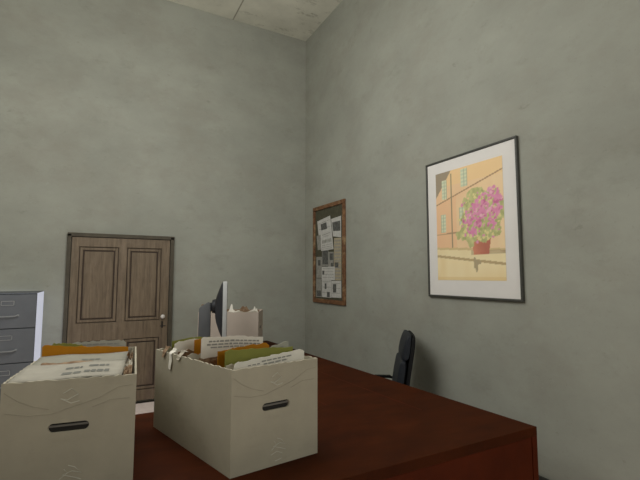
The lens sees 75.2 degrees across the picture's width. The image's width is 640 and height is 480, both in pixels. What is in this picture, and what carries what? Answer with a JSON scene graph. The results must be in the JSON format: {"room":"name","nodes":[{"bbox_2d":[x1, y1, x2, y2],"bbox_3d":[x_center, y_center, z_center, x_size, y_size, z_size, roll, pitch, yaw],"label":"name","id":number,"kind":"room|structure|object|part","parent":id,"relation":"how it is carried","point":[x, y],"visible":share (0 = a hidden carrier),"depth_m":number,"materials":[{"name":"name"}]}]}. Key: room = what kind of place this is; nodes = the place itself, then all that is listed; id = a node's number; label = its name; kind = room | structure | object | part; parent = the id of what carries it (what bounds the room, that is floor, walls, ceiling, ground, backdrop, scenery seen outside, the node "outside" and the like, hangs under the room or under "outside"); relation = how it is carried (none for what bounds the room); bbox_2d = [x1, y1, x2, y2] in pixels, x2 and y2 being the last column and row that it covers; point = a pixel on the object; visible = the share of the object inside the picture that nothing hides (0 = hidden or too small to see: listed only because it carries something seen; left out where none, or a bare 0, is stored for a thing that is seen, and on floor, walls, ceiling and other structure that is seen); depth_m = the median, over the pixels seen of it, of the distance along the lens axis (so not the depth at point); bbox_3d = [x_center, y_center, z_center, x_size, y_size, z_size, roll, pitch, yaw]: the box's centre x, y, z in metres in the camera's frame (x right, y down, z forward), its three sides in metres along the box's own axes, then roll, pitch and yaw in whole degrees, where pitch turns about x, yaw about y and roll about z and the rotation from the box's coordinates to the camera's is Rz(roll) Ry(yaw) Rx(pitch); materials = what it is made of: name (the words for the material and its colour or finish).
{"room":"office","nodes":[
{"label":"office","id":0,"kind":"room"},
{"bbox_2d":[135,402,153,413],"bbox_3d":[-0.909,1.713,1.129,6.200,0.100,8.500,3,-6,-28],"label":"floor","id":1,"kind":"structure","parent":0,"point":[147,407],"depth_m":4.90,"materials":[{"name":"stone"}]},
{"bbox_2d":[0,291,43,396],"bbox_3d":[-3.184,1.234,4.261,0.470,1.389,0.662,3,-6,-28],"label":"filing cabinet","id":2,"kind":"object","parent":1,"relation":"on","point":[21,312],"visible":0.48,"depth_m":4.08,"materials":[{"name":"silver metal"}]},
{"bbox_3d":[-3.046,1.364,3.996,0.461,0.326,0.018,3,-6,-28],"label":"drawer","id":3,"kind":"part","parent":2,"relation":"part of","materials":[{"name":"grey metal"}]},
{"bbox_3d":[-3.046,1.031,4.024,0.461,0.326,0.018,3,-6,-28],"label":"drawer","id":4,"kind":"part","parent":2,"relation":"part of","materials":[{"name":"grey metal"}]},
{"bbox_3d":[-3.051,1.201,4.017,0.468,1.353,0.006,3,-6,-28],"label":"frame","id":5,"kind":"part","parent":2,"relation":"part of","materials":[{"name":"grey metal"}]},
{"bbox_3d":[-3.046,0.699,4.053,0.461,0.326,0.018,3,-6,-28],"label":"drawer","id":6,"kind":"part","parent":2,"relation":"part of","materials":[{"name":"grey metal"}]},
{"bbox_3d":[-3.196,0.546,4.341,0.469,0.005,0.614,3,-6,-28],"label":"panel","id":7,"kind":"part","parent":2,"relation":"part of","materials":[{"name":"grey metal"}]},
{"bbox_2d":[133,341,538,479],"bbox_3d":[-1.042,1.482,3.180,3.179,0.710,3.667,3,-6,-28],"label":"desk","id":8,"kind":"object","parent":1,"relation":"on","point":[370,426],"visible":0.4,"depth_m":2.19,"materials":[{"name":"brown wood"}]},
{"bbox_2d":[0,347,136,479],"bbox_3d":[-1.102,0.794,1.947,0.470,0.450,0.708,2,-5,-21],"label":"file box","id":9,"kind":"object","parent":8,"relation":"on","point":[79,428],"visible":0.74,"depth_m":1.62,"materials":[{"name":"beige cardboard"}]},
{"bbox_2d":[52,343,82,346],"bbox_3d":[-1.295,0.768,2.107,0.150,0.490,0.003,2,-5,-20],"label":"folder","id":10,"kind":"object","parent":9,"relation":"in","point":[54,344],"visible":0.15,"depth_m":2.12,"materials":[{"name":"green paper"}]},
{"bbox_2d":[18,364,125,382],"bbox_3d":[-1.050,0.775,1.751,0.391,0.415,0.271,2,-5,-21],"label":"paper stack","id":11,"kind":"object","parent":9,"relation":"in","point":[125,364],"visible":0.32,"depth_m":1.72,"materials":[{"name":"white paper"}]},
{"bbox_2d":[7,360,125,382],"bbox_3d":[-1.049,0.553,1.770,0.396,0.017,0.274,2,-5,-21],"label":"paper sheet","id":12,"kind":"object","parent":11,"relation":"on","point":[113,367],"visible":1,"depth_m":1.75,"materials":[{"name":"white paper"}]},
{"bbox_2d":[41,360,90,364],"bbox_3d":[-1.140,0.556,1.884,0.210,0.011,0.027,2,-5,-21],"label":"paper sheet","id":13,"kind":"object","parent":12,"relation":"on","point":[70,362],"visible":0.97,"depth_m":1.88,"materials":[{"name":"beige paper"}]},
{"bbox_2d":[42,345,127,356],"bbox_3d":[-1.183,0.766,2.088,0.386,0.490,0.004,2,-5,-20],"label":"folder","id":14,"kind":"object","parent":9,"relation":"in","point":[47,350],"visible":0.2,"depth_m":2.09,"materials":[{"name":"orange paper"}]},
{"bbox_2d":[72,340,125,346],"bbox_3d":[-1.192,0.778,2.197,0.286,0.485,0.006,2,-5,-21],"label":"paper sheet","id":15,"kind":"object","parent":9,"relation":"in","point":[114,343],"visible":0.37,"depth_m":2.23,"materials":[{"name":"grey paper"}]},
{"bbox_2d":[123,365,131,374],"bbox_3d":[-0.823,0.764,1.769,0.033,0.440,0.130,2,-5,-21],"label":"crumpled paper","id":16,"kind":"object","parent":9,"relation":"in","point":[128,369],"visible":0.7,"depth_m":1.76,"materials":[{"name":"beige paper"}]},
{"bbox_2d":[126,358,132,366],"bbox_3d":[-0.880,0.776,1.912,0.026,0.440,0.160,2,-5,-21],"label":"crumpled paper","id":17,"kind":"object","parent":9,"relation":"in","point":[130,362],"visible":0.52,"depth_m":1.93,"materials":[{"name":"white paper"}]},
{"bbox_3d":[-1.141,0.795,1.981,0.387,0.415,0.204,2,-5,-21],"label":"paper stack","id":18,"kind":"object","parent":9,"relation":"in","visible":0},
{"bbox_2d":[32,351,127,364],"bbox_3d":[-1.142,0.571,2.001,0.390,0.015,0.212,2,-5,-21],"label":"paper sheet","id":19,"kind":"object","parent":18,"relation":"on","point":[116,355],"visible":0.83,"depth_m":2.01,"materials":[{"name":"white paper"}]},
{"bbox_2d":[198,281,227,336],"bbox_3d":[-1.000,0.791,3.934,0.365,0.795,0.600,1,-5,-13],"label":"computer monitor","id":20,"kind":"object","parent":8,"relation":"on","point":[218,306],"visible":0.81,"depth_m":3.73,"materials":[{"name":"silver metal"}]},
{"bbox_2d":[197,309,262,336],"bbox_3d":[-1.020,1.037,4.776,0.676,0.448,0.400,0,-5,-1],"label":"file box","id":21,"kind":"object","parent":8,"relation":"on","point":[248,324],"visible":0.43,"depth_m":4.59,"materials":[{"name":"white cardboard"}]},
{"bbox_2d":[228,304,238,311],"bbox_3d":[-0.968,0.972,4.625,0.160,0.514,0.006,0,-5,-2],"label":"paper sheet","id":22,"kind":"object","parent":21,"relation":"in","point":[231,306],"visible":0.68,"depth_m":4.64,"materials":[{"name":"white paper"}]},
{"bbox_2d":[239,306,250,311],"bbox_3d":[-0.843,0.985,4.655,0.190,0.493,0.005,0,-5,0],"label":"paper sheet","id":23,"kind":"object","parent":21,"relation":"in","point":[243,309],"visible":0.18,"depth_m":4.67,"materials":[{"name":"brown paper"}]},
{"bbox_2d":[153,347,316,478],"bbox_3d":[-0.477,0.815,2.193,0.456,0.449,0.882,4,-7,-42],"label":"file box","id":24,"kind":"object","parent":8,"relation":"on","point":[243,421],"visible":0.76,"depth_m":1.91,"materials":[{"name":"beige cardboard"}]},
{"bbox_2d":[162,346,170,356],"bbox_3d":[-0.853,0.617,2.303,0.042,0.058,0.057,5,-7,-43],"label":"paper scrap","id":25,"kind":"object","parent":24,"relation":"on","point":[166,347],"visible":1,"depth_m":2.30,"materials":[{"name":"beige paper"}]},
{"bbox_2d":[168,348,177,369],"bbox_3d":[-0.788,0.636,2.231,0.042,0.112,0.054,5,-7,-43],"label":"paper scrap","id":26,"kind":"object","parent":24,"relation":"hanging from","point":[174,349],"visible":1,"depth_m":2.22,"materials":[{"name":"white paper"}]},
{"bbox_2d":[176,350,187,359],"bbox_3d":[-0.717,0.597,2.158,0.042,0.050,0.054,5,-7,-43],"label":"paper scrap","id":27,"kind":"object","parent":24,"relation":"on","point":[182,351],"visible":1,"depth_m":2.15,"materials":[{"name":"white paper"}]},
{"bbox_2d":[174,339,195,354],"bbox_3d":[-0.696,0.795,2.343,0.255,0.475,0.006,3,-6,-34],"label":"paper sheet","id":28,"kind":"object","parent":24,"relation":"in","point":[188,344],"visible":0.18,"depth_m":2.32,"materials":[{"name":"white paper"}]},
{"bbox_2d":[178,349,193,356],"bbox_3d":[-0.609,0.817,2.334,0.385,0.432,0.008,3,-6,-35],"label":"folder","id":29,"kind":"object","parent":24,"relation":"in","point":[189,352],"visible":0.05,"depth_m":2.27,"materials":[{"name":"brown paper"}]},
{"bbox_2d":[172,336,202,349],"bbox_3d":[-0.708,0.803,2.425,0.320,0.474,0.006,4,-6,-36],"label":"folder","id":30,"kind":"object","parent":24,"relation":"in","point":[199,337],"visible":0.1,"depth_m":2.39,"materials":[{"name":"green paper"}]},
{"bbox_2d":[187,353,200,359],"bbox_3d":[-0.528,0.809,2.245,0.385,0.431,0.008,3,-6,-35],"label":"crumpled paper","id":31,"kind":"object","parent":24,"relation":"in","point":[192,355],"visible":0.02,"depth_m":2.17,"materials":[{"name":"paper"}]},
{"bbox_2d":[194,339,200,354],"bbox_3d":[-0.564,0.786,2.307,0.282,0.488,0.005,3,-6,-35],"label":"folder","id":32,"kind":"object","parent":24,"relation":"in","point":[197,343],"visible":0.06,"depth_m":2.25,"materials":[{"name":"orange paper"}]},
{"bbox_2d":[199,356,216,362],"bbox_3d":[-0.443,0.800,2.152,0.385,0.433,0.006,4,-6,-36],"label":"folder","id":33,"kind":"object","parent":24,"relation":"in","point":[210,358],"visible":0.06,"depth_m":2.08,"materials":[{"name":"brown paper"}]},
{"bbox_2d":[205,359,216,364],"bbox_3d":[-0.399,0.796,2.104,0.385,0.434,0.006,3,-6,-34],"label":"folder","id":34,"kind":"object","parent":24,"relation":"in","point":[214,362],"visible":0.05,"depth_m":2.03,"materials":[{"name":"brown paper"}]},
{"bbox_2d":[226,364,233,369],"bbox_3d":[-0.263,0.781,1.955,0.385,0.437,0.008,3,-6,-35],"label":"crumpled paper","id":35,"kind":"object","parent":24,"relation":"in","point":[231,366],"visible":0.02,"depth_m":1.87,"materials":[{"name":"paper"}]},
{"bbox_2d":[201,336,262,358],"bbox_3d":[-0.466,0.765,2.218,0.355,0.514,0.008,3,-6,-35],"label":"paper sheet","id":36,"kind":"object","parent":24,"relation":"in","point":[210,346],"visible":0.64,"depth_m":2.20,"materials":[{"name":"grey paper"}]},
{"bbox_2d":[217,343,268,367],"bbox_3d":[-0.376,0.763,2.043,0.278,0.488,0.005,3,-6,-35],"label":"folder","id":37,"kind":"object","parent":24,"relation":"in","point":[220,354],"visible":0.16,"depth_m":2.02,"materials":[{"name":"orange paper"}]},
{"bbox_2d":[224,346,292,367],"bbox_3d":[-0.291,0.761,2.011,0.368,0.488,0.005,3,-6,-35],"label":"folder","id":38,"kind":"object","parent":24,"relation":"in","point":[231,356],"visible":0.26,"depth_m":2.00,"materials":[{"name":"green paper"}]},
{"bbox_2d":[233,349,303,369],"bbox_3d":[-0.232,0.763,1.935,0.373,0.469,0.006,3,-6,-35],"label":"paper sheet","id":39,"kind":"object","parent":24,"relation":"in","point":[296,355],"visible":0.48,"depth_m":1.96,"materials":[{"name":"grey paper"}]},
{"bbox_2d":[272,341,287,347],"bbox_3d":[-0.245,0.767,2.098,0.198,0.489,0.004,4,-6,-36],"label":"paper sheet","id":40,"kind":"object","parent":24,"relation":"in","point":[284,344],"visible":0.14,"depth_m":2.15,"materials":[{"name":"grey paper"}]},
{"bbox_3d":[-0.196,1.370,1.577,3.110,0.660,0.034,3,-6,-28],"label":"panel","id":41,"kind":"part","parent":8,"relation":"part of","materials":[{"name":"brown wood"}]},
{"bbox_3d":[1.008,1.460,2.628,0.042,0.660,0.759,3,-6,-31],"label":"panel","id":42,"kind":"part","parent":8,"relation":"part of","materials":[{"name":"brown wood"}]},
{"bbox_2d":[375,330,415,385],"bbox_3d":[0.534,1.370,3.813,0.658,1.041,0.588,0,-5,6],"label":"office chair","id":43,"kind":"object","parent":1,"relation":"on","point":[403,364],"visible":0.38,"depth_m":3.62,"materials":[{"name":"leather"}]},
{"bbox_3d":[0.583,1.415,4.062,0.361,0.184,0.076,0,-5,6],"label":"armrest","id":44,"kind":"part","parent":43,"relation":"part of","materials":[{"name":"black plastic"}]},
{"bbox_3d":[0.727,1.256,3.806,0.138,0.388,0.460,0,-5,6],"label":"backrest","id":45,"kind":"part","parent":43,"relation":"part of","materials":[{"name":"leather"}]},
{"bbox_2d":[0,0,305,401],"bbox_3d":[-2.893,-0.656,5.048,6.000,5.290,0.100,3,-6,-28],"label":"wall","id":46,"kind":"structure","parent":0,"point":[187,124],"depth_m":5.46,"materials":[{"name":"paint"}]},
{"bbox_2d":[62,232,174,403],"bbox_3d":[-2.424,0.962,5.053,1.196,2.066,0.090,3,-6,-28],"label":"door","id":47,"kind":"structure","parent":46,"relation":"in","point":[120,288],"depth_m":5.10,"materials":[{"name":"brown wood"}]},
{"bbox_3d":[-2.665,0.536,4.990,0.417,0.897,0.014,3,-6,-28],"label":"panel","id":48,"kind":"part","parent":47,"relation":"part of","materials":[{"name":"brown wood"}]},
{"bbox_3d":[-2.433,0.964,5.071,1.196,2.066,0.050,3,-6,-28],"label":"frame","id":49,"kind":"part","parent":47,"relation":"part of","materials":[{"name":"brown wood"}]},
{"bbox_3d":[-2.220,1.530,5.144,0.397,0.622,0.014,3,-6,-28],"label":"panel","id":50,"kind":"part","parent":47,"relation":"part of","materials":[{"name":"brown wood"}]},
{"bbox_3d":[-2.220,0.556,5.228,0.397,0.897,0.014,3,-6,-28],"label":"panel","id":51,"kind":"part","parent":47,"relation":"part of","materials":[{"name":"brown wood"}]},
{"bbox_3d":[-2.439,1.988,4.990,1.108,0.012,0.028,3,-6,-28],"label":"sill","id":52,"kind":"part","parent":47,"relation":"part of","materials":[{"name":"metal"}]},
{"bbox_2d":[168,0,341,40],"bbox_3d":[-0.812,-3.652,1.641,6.420,0.102,8.500,3,-6,-28],"label":"ceiling","id":53,"kind":"structure","parent":0,"point":[298,19],"depth_m":5.91,"materials":[{"name":"concrete"}]},
{"bbox_2d":[305,0,639,479],"bbox_3d":[1.779,-0.849,2.796,0.100,5.290,8.300,3,-6,-28],"label":"wall","id":54,"kind":"structure","parent":0,"point":[395,89],"depth_m":3.29,"materials":[{"name":"paint"}]},
{"bbox_2d":[313,199,345,305],"bbox_3d":[0.113,0.180,5.688,0.030,1.368,0.880,3,-6,-28],"label":"notice board","id":55,"kind":"object","parent":54,"relation":"attached to","point":[338,210],"visible":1,"depth_m":5.58,"materials":[{"name":"brown wood"}]},
{"bbox_2d":[316,257,321,277],"bbox_3d":[-0.012,0.388,5.897,0.001,0.301,0.169,3,-6,-28],"label":"newspaper clipping","id":56,"kind":"object","parent":55,"relation":"attached to","point":[318,259],"visible":1,"depth_m":5.90,"materials":[{"name":"paper"}]},
{"bbox_2d":[316,278,321,296],"bbox_3d":[-0.016,0.675,5.885,0.001,0.260,0.164,3,-6,-28],"label":"newspaper clipping","id":57,"kind":"object","parent":55,"relation":"attached to","point":[318,280],"visible":1,"depth_m":5.88,"materials":[{"name":"paper"}]},
{"bbox_2d":[317,235,320,249],"bbox_3d":[-0.008,0.031,5.928,0.001,0.220,0.174,3,-6,-28],"label":"newspaper clipping","id":58,"kind":"object","parent":55,"relation":"attached to","point":[318,236],"visible":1,"depth_m":5.93,"materials":[{"name":"grey paper"}]},
{"bbox_2d":[317,216,331,234],"bbox_3d":[0.062,-0.202,5.813,0.001,0.243,0.427,3,-6,-28],"label":"newspaper clipping","id":59,"kind":"object","parent":55,"relation":"attached to","point":[324,225],"visible":1,"depth_m":5.81,"materials":[{"name":"paper"}]},
{"bbox_2d":[321,222,326,229],"bbox_3d":[0.053,-0.191,5.827,0.001,0.102,0.187,3,-6,-28],"label":"picture","id":60,"kind":"object","parent":59,"relation":"attached to","point":[323,226],"depth_m":5.82},
{"bbox_2d":[322,250,327,265],"bbox_3d":[0.077,0.246,5.746,0.001,0.233,0.204,3,-6,-28],"label":"newspaper clipping","id":61,"kind":"object","parent":55,"relation":"attached to","point":[324,253],"visible":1,"depth_m":5.75,"materials":[{"name":"paper"}]},
{"bbox_2d":[322,280,330,297],"bbox_3d":[0.089,0.656,5.689,0.001,0.256,0.263,3,-6,-28],"label":"newspaper clipping","id":62,"kind":"object","parent":55,"relation":"attached to","point":[326,284],"visible":1,"depth_m":5.69,"materials":[{"name":"paper"}]},
{"bbox_2d":[321,229,332,250],"bbox_3d":[0.095,0.003,5.719,0.001,0.280,0.362,3,-6,-28],"label":"newspaper clipping","id":63,"kind":"object","parent":55,"relation":"attached to","point":[326,237],"visible":1,"depth_m":5.71,"materials":[{"name":"grey paper"}]},
{"bbox_2d":[322,267,334,279],"bbox_3d":[0.110,0.452,5.655,0.001,0.184,0.362,3,-6,-28],"label":"newspaper clipping","id":64,"kind":"object","parent":55,"relation":"attached to","point":[328,273],"visible":1,"depth_m":5.64,"materials":[{"name":"paper"}]},
{"bbox_2d":[328,252,333,266],"bbox_3d":[0.146,0.284,5.607,0.001,0.253,0.149,3,-6,-28],"label":"newspaper clipping","id":65,"kind":"object","parent":55,"relation":"attached to","point":[330,254],"visible":1,"depth_m":5.60,"materials":[{"name":"paper"}]},
{"bbox_2d":[331,216,340,236],"bbox_3d":[0.212,-0.167,5.525,0.001,0.283,0.263,3,-6,-28],"label":"newspaper clipping","id":66,"kind":"object","parent":55,"relation":"attached to","point":[336,222],"visible":1,"depth_m":5.51,"materials":[{"name":"paper"}]},
{"bbox_2d":[332,221,339,230],"bbox_3d":[0.215,-0.179,5.520,0.001,0.134,0.213,3,-6,-28],"label":"picture","id":67,"kind":"object","parent":66,"relation":"attached to","point":[336,225],"depth_m":5.51},
{"bbox_2d":[331,281,340,297],"bbox_3d":[0.213,0.646,5.457,0.001,0.225,0.253,3,-6,-28],"label":"newspaper clipping","id":68,"kind":"object","parent":55,"relation":"attached to","point":[335,285],"visible":1,"depth_m":5.46,"materials":[{"name":"paper"}]},
{"bbox_2d":[334,238,340,279],"bbox_3d":[0.233,0.246,5.459,0.001,0.561,0.189,3,-6,-28],"label":"newspaper clipping","id":69,"kind":"object","parent":55,"relation":"attached to","point":[337,241],"visible":1,"depth_m":5.46,"materials":[{"name":"paper"}]},
{"bbox_2d":[426,135,524,301],"bbox_3d":[1.269,-0.132,3.553,0.028,1.262,0.992,3,-6,-28],"label":"framed picture","id":70,"kind":"object","parent":54,"relation":"attached to","point":[475,244],"visible":1,"depth_m":3.47},
{"bbox_2d":[436,155,506,280],"bbox_3d":[1.262,-0.150,3.556,0.001,0.986,0.730,3,-6,-28],"label":"print","id":71,"kind":"object","parent":70,"relation":"attached to","point":[469,198],"depth_m":3.51}
]}

